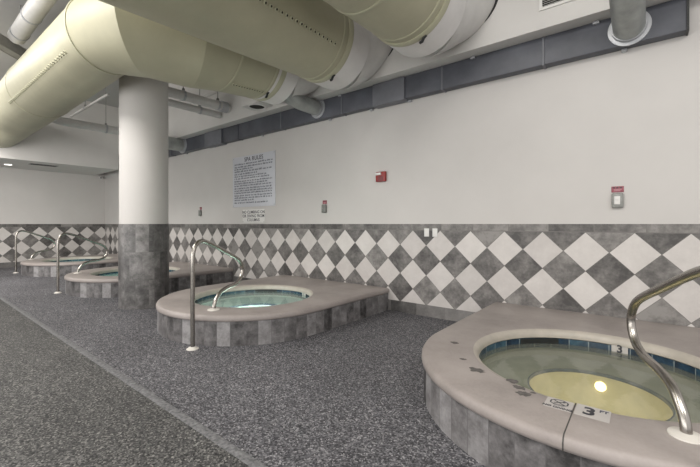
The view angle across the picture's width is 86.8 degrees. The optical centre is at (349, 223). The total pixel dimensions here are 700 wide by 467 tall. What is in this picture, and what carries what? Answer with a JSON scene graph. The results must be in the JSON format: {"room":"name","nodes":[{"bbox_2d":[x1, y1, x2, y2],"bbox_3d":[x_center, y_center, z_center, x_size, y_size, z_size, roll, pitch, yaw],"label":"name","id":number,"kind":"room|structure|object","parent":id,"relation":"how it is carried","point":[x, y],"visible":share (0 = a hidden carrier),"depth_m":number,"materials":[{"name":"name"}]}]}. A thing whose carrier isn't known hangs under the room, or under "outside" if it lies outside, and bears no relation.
{"room":"indoor hot tub spa","nodes":[
{"label":"indoor hot tub spa","id":0,"kind":"room"},
{"bbox_2d":[0,33,26,59],"bbox_3d":[-6.053,-3.137,6.631,0.182,0.182,1.912,0,0,-7],"label":"brace","id":1,"kind":"object","parent":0,"point":[16,51],"visible":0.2,"depth_m":6.55,"materials":[{"name":"beige metal"}]},
{"bbox_2d":[0,167,104,262],"bbox_3d":[-11.709,-1.167,9.809,0.158,5.000,9.070,0,0,39],"label":"wall","id":2,"kind":"structure","parent":0,"point":[48,204],"depth_m":12.05,"materials":[{"name":"paint"}]},
{"bbox_2d":[0,261,21,267],"bbox_3d":[-11.652,1.250,9.755,0.014,0.165,9.056,0,0,39],"label":"baseboard","id":3,"kind":"structure","parent":2,"relation":"attached to","point":[6,264],"depth_m":11.30,"materials":[{"name":"tile"}]},
{"bbox_2d":[0,101,117,174],"bbox_3d":[-10.898,-2.689,8.948,2.200,1.955,8.740,0,0,39],"label":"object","id":4,"kind":"object","parent":2,"relation":"attached to","point":[73,150],"depth_m":10.85,"materials":[{"name":"paint"}]},
{"bbox_2d":[29,163,57,166],"bbox_3d":[-8.882,-1.706,10.729,0.280,0.012,0.640,0,0,39],"label":"air vent","id":5,"kind":"object","parent":4,"relation":"in","point":[29,163],"visible":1,"depth_m":10.75,"materials":[{"name":"grey metal"}]},
{"bbox_2d":[0,0,118,107],"bbox_3d":[-3.938,-3.727,3.681,19.950,0.120,9.220,0,0,39],"label":"ceiling","id":6,"kind":"structure","parent":0,"point":[9,9],"depth_m":7.01,"materials":[{"name":"paint"}]},
{"bbox_2d":[7,0,56,44],"bbox_3d":[-3.680,-3.374,4.723,5.250,0.585,0.270,0,0,39],"label":"ceiling pipe","id":7,"kind":"object","parent":6,"relation":"hanging from","point":[32,14],"visible":1,"depth_m":5.66,"materials":[{"name":"white metal"}]},
{"bbox_2d":[53,117,118,134],"bbox_3d":[-6.434,-3.017,9.562,0.220,1.300,2.240,0,0,39],"label":"ceiling pipe","id":8,"kind":"object","parent":6,"relation":"hanging from","point":[63,121],"visible":0.54,"depth_m":9.26,"materials":[{"name":"white metal"}]},
{"bbox_2d":[69,93,109,117],"bbox_3d":[-6.615,-3.297,9.336,2.800,0.740,0.080,0,0,39],"label":"ceiling pipe","id":9,"kind":"object","parent":6,"relation":"hanging from","point":[85,107],"visible":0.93,"depth_m":9.22,"materials":[{"name":"white metal"}]},
{"bbox_2d":[168,89,220,117],"bbox_3d":[-3.345,-2.977,7.421,0.160,1.380,1.600,0,0,39],"label":"ceiling pipe","id":10,"kind":"object","parent":6,"relation":"hanging from","point":[198,109],"visible":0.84,"depth_m":7.55,"materials":[{"name":"white metal"}]},
{"bbox_2d":[168,86,230,112],"bbox_3d":[-3.045,-3.011,7.315,0.224,1.312,1.510,0,0,39],"label":"ceiling pipe","id":11,"kind":"object","parent":6,"relation":"hanging from","point":[222,106],"visible":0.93,"depth_m":7.30,"materials":[{"name":"white metal"}]},
{"bbox_2d":[187,91,218,103],"bbox_3d":[-3.184,-2.767,8.061,1.550,0.056,0.056,0,0,39],"label":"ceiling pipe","id":12,"kind":"object","parent":11,"relation":"attached to","point":[214,92],"visible":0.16,"depth_m":7.88,"materials":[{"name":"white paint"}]},
{"bbox_2d":[118,75,168,309],"bbox_3d":[-3.400,-1.167,6.120,0.736,5.000,0.736,0,0,39],"label":"column","id":13,"kind":"structure","parent":0,"point":[143,226],"depth_m":5.81,"materials":[{"name":"paint"}]},
{"bbox_2d":[0,267,699,466],"bbox_3d":[-3.927,1.333,3.575,19.800,0.001,9.070,0,0,39],"label":"floor","id":14,"kind":"structure","parent":0,"point":[351,394],"depth_m":2.94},
{"bbox_2d":[14,230,55,272],"bbox_3d":[-8.912,0.748,10.473,0.140,1.168,1.026,0,0,23],"label":"handrail","id":15,"kind":"object","parent":14,"relation":"on","point":[17,232],"visible":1,"depth_m":10.31,"materials":[{"name":"metal"}]},
{"bbox_2d":[20,254,117,276],"bbox_3d":[-7.662,1.328,10.621,2.464,0.670,2.702,0,0,39],"label":"hot tub","id":16,"kind":"object","parent":14,"relation":"on","point":[42,267],"visible":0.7,"depth_m":9.54,"materials":[{"name":"tile"}]},
{"bbox_2d":[54,232,107,293],"bbox_3d":[-5.453,0.748,7.554,0.140,1.168,1.026,0,0,25],"label":"handrail","id":17,"kind":"object","parent":14,"relation":"on","point":[65,233],"visible":1,"depth_m":7.31,"materials":[{"name":"metal"}]},
{"bbox_2d":[0,296,267,466],"bbox_3d":[-3.354,1.329,4.314,19.730,0.005,0.060,0,0,39],"label":"trim","id":18,"kind":"structure","parent":14,"relation":"in","point":[226,445],"depth_m":2.73,"materials":[{"name":"concrete"}]},
{"bbox_2d":[64,261,232,297],"bbox_3d":[-4.449,1.328,8.009,2.464,0.670,2.762,0,0,39],"label":"hot tub","id":19,"kind":"object","parent":14,"relation":"on","point":[97,282],"visible":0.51,"depth_m":7.39,"materials":[{"name":"tile"}]},
{"bbox_2d":[186,239,243,350],"bbox_3d":[-1.548,0.748,4.375,0.140,1.168,1.026,0,0,17],"label":"handrail","id":20,"kind":"object","parent":14,"relation":"on","point":[192,347],"visible":1,"depth_m":3.94,"materials":[{"name":"metal"}]},
{"bbox_2d":[156,275,388,345],"bbox_3d":[-1.243,1.328,5.390,2.464,0.670,2.842,0,0,39],"label":"hot tub","id":21,"kind":"object","parent":14,"relation":"on","point":[259,311],"visible":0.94,"depth_m":4.60,"materials":[{"name":"tile"}]},
{"bbox_2d":[422,302,699,466],"bbox_3d":[1.903,1.327,2.842,2.464,0.673,2.884,0,0,39],"label":"hot tub","id":22,"kind":"object","parent":14,"relation":"on","point":[566,402],"visible":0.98,"depth_m":2.70,"materials":[{"name":"tile"}]},
{"bbox_2d":[469,367,483,372],"bbox_3d":[0.862,0.992,2.512,0.124,0.001,0.086,0,0,39],"label":"stain","id":23,"kind":"object","parent":22,"relation":"on","point":[473,369],"depth_m":2.51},
{"bbox_2d":[506,379,518,383],"bbox_3d":[1.026,0.992,2.340,0.074,0.001,0.070,0,0,39],"label":"stain","id":24,"kind":"object","parent":22,"relation":"on","point":[511,380],"depth_m":2.35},
{"bbox_2d":[513,385,524,389],"bbox_3d":[1.026,0.992,2.246,0.077,0.001,0.061,0,0,39],"label":"stain","id":25,"kind":"object","parent":22,"relation":"on","point":[515,386],"depth_m":2.25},
{"bbox_2d":[516,391,531,396],"bbox_3d":[1.011,0.992,2.166,0.089,0.001,0.075,0,0,39],"label":"stain","id":26,"kind":"object","parent":22,"relation":"on","point":[520,393],"depth_m":2.17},
{"bbox_2d":[595,382,605,390],"bbox_3d":[2.033,1.323,3.005,0.076,0.076,0.016,0,0,39],"label":"underwater light","id":27,"kind":"object","parent":22,"relation":"attached to","point":[599,386],"depth_m":3.00,"materials":[{"name":"white glass"}]},
{"bbox_2d":[626,266,699,444],"bbox_3d":[1.603,0.748,1.827,0.140,1.168,1.026,0,0,17],"label":"handrail","id":28,"kind":"object","parent":22,"relation":"on","point":[684,432],"visible":1,"depth_m":1.84,"materials":[{"name":"metal"}]},
{"bbox_2d":[105,0,699,327],"bbox_3d":[-1.106,-1.167,7.217,19.950,5.000,0.158,0,0,39],"label":"wall","id":29,"kind":"structure","parent":0,"point":[515,176],"depth_m":4.75,"materials":[{"name":"paint"}]},
{"bbox_2d":[0,0,318,147],"bbox_3d":[-4.715,-2.560,7.645,9.042,1.465,3.540,0,0,39],"label":"ventilation duct","id":30,"kind":"object","parent":29,"relation":"attached to","point":[90,45],"visible":0.79,"depth_m":4.81,"materials":[{"name":"beige metal"}]},
{"bbox_2d":[99,0,392,89],"bbox_3d":[-2.345,-2.572,2.498,1.326,1.441,8.567,0,0,39],"label":"ventilation duct","id":31,"kind":"object","parent":29,"relation":"attached to","point":[310,40],"visible":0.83,"depth_m":4.09,"materials":[{"name":"beige metal"}]},
{"bbox_2d":[233,150,274,207],"bbox_3d":[-2.073,-0.926,7.889,1.460,1.112,0.017,0,0,39],"label":"sign","id":32,"kind":"object","parent":29,"relation":"attached to","point":[253,175],"visible":1,"depth_m":7.85,"materials":[{"name":"laminate"}]},
{"bbox_2d":[243,209,264,222],"bbox_3d":[-2.057,-0.171,7.876,0.760,0.283,0.017,0,0,39],"label":"sign","id":33,"kind":"object","parent":29,"relation":"attached to","point":[251,215],"visible":1,"depth_m":7.85,"materials":[{"name":"white plastic"}]},
{"bbox_2d":[241,96,272,110],"bbox_3d":[-1.763,-2.349,7.012,0.520,0.276,0.340,0,0,39],"label":"box","id":34,"kind":"object","parent":29,"relation":"attached to","point":[248,103],"visible":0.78,"depth_m":6.96,"materials":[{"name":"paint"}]},
{"bbox_2d":[250,105,263,108],"bbox_3d":[-1.763,-2.220,7.012,0.272,0.001,0.272,0,0,39],"label":"grille","id":35,"kind":"object","parent":34,"relation":"attached to","point":[252,106],"depth_m":6.99,"materials":[{"name":"black metal"}]},
{"bbox_2d":[322,204,326,212],"bbox_3d":[-0.466,-0.272,6.575,0.100,0.150,0.058,0,0,39],"label":"box","id":36,"kind":"object","parent":29,"relation":"attached to","point":[324,206],"visible":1,"depth_m":6.56,"materials":[{"name":"white plastic"}]},
{"bbox_2d":[375,171,385,181],"bbox_3d":[0.481,-0.744,5.806,0.180,0.157,0.074,0,0,39],"label":"fire alarm","id":37,"kind":"object","parent":29,"relation":"attached to","point":[380,176],"visible":1,"depth_m":5.78,"materials":[{"name":"red plastic"}]},
{"bbox_2d":[118,0,691,159],"bbox_3d":[-1.195,-2.917,6.986,19.800,1.500,0.330,0,0,39],"label":"ceiling","id":38,"kind":"structure","parent":29,"relation":"attached to","point":[511,22],"depth_m":4.68,"materials":[{"name":"paint"}]},
{"bbox_2d":[168,0,688,157],"bbox_3d":[-1.868,-2.126,6.532,11.716,0.628,1.874,0,0,39],"label":"beam","id":39,"kind":"structure","parent":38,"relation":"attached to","point":[631,24],"depth_m":4.68,"materials":[{"name":"grey paint"}]},
{"bbox_2d":[323,0,497,57],"bbox_3d":[-1.221,-2.599,1.602,1.210,1.325,8.574,0,0,39],"label":"ventilation duct","id":40,"kind":"object","parent":29,"relation":"attached to","point":[413,28],"visible":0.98,"depth_m":3.86,"materials":[{"name":"beige metal"}]},
{"bbox_2d":[424,228,428,236],"bbox_3d":[1.105,0.122,5.338,0.076,0.118,0.010,0,0,39],"label":"wall plate","id":41,"kind":"object","parent":29,"relation":"attached to","point":[426,230],"visible":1,"depth_m":5.33,"materials":[{"name":"white plastic"}]},
{"bbox_2d":[432,228,436,236],"bbox_3d":[1.206,0.122,5.257,0.076,0.118,0.010,0,0,39],"label":"wall plate","id":42,"kind":"object","parent":29,"relation":"attached to","point":[434,230],"visible":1,"depth_m":5.25,"materials":[{"name":"white plastic"}]},
{"bbox_2d":[233,276,653,354],"bbox_3d":[-1.096,1.250,7.109,19.800,0.165,0.014,0,0,39],"label":"baseboard","id":43,"kind":"structure","parent":29,"relation":"attached to","point":[450,314],"depth_m":5.33,"materials":[{"name":"tile"}]},
{"bbox_2d":[539,0,573,11],"bbox_3d":[2.314,-2.497,3.952,0.530,0.260,0.018,0,0,39],"label":"air vent","id":44,"kind":"object","parent":29,"relation":"attached to","point":[543,4],"visible":1,"depth_m":4.05,"materials":[{"name":"white plastic"}]},
{"bbox_2d":[611,193,623,207],"bbox_3d":[2.838,-0.249,3.926,0.104,0.159,0.061,0,0,39],"label":"box","id":45,"kind":"object","parent":29,"relation":"attached to","point":[617,199],"visible":1,"depth_m":3.91,"materials":[{"name":"white plastic"}]},
{"bbox_2d":[614,196,619,203],"bbox_3d":[2.826,-0.251,3.914,0.051,0.088,0.011,0,0,39],"label":"switch plate","id":46,"kind":"object","parent":45,"relation":"attached to","point":[616,198],"depth_m":3.91,"materials":[{"name":"white plastic"}]},
{"bbox_2d":[611,186,623,191],"bbox_3d":[2.854,-0.370,3.947,0.108,0.063,0.008,0,0,39],"label":"wall sign","id":47,"kind":"object","parent":29,"relation":"attached to","point":[615,188],"visible":1,"depth_m":3.94,"materials":[{"name":"red plastic"}]}
]}

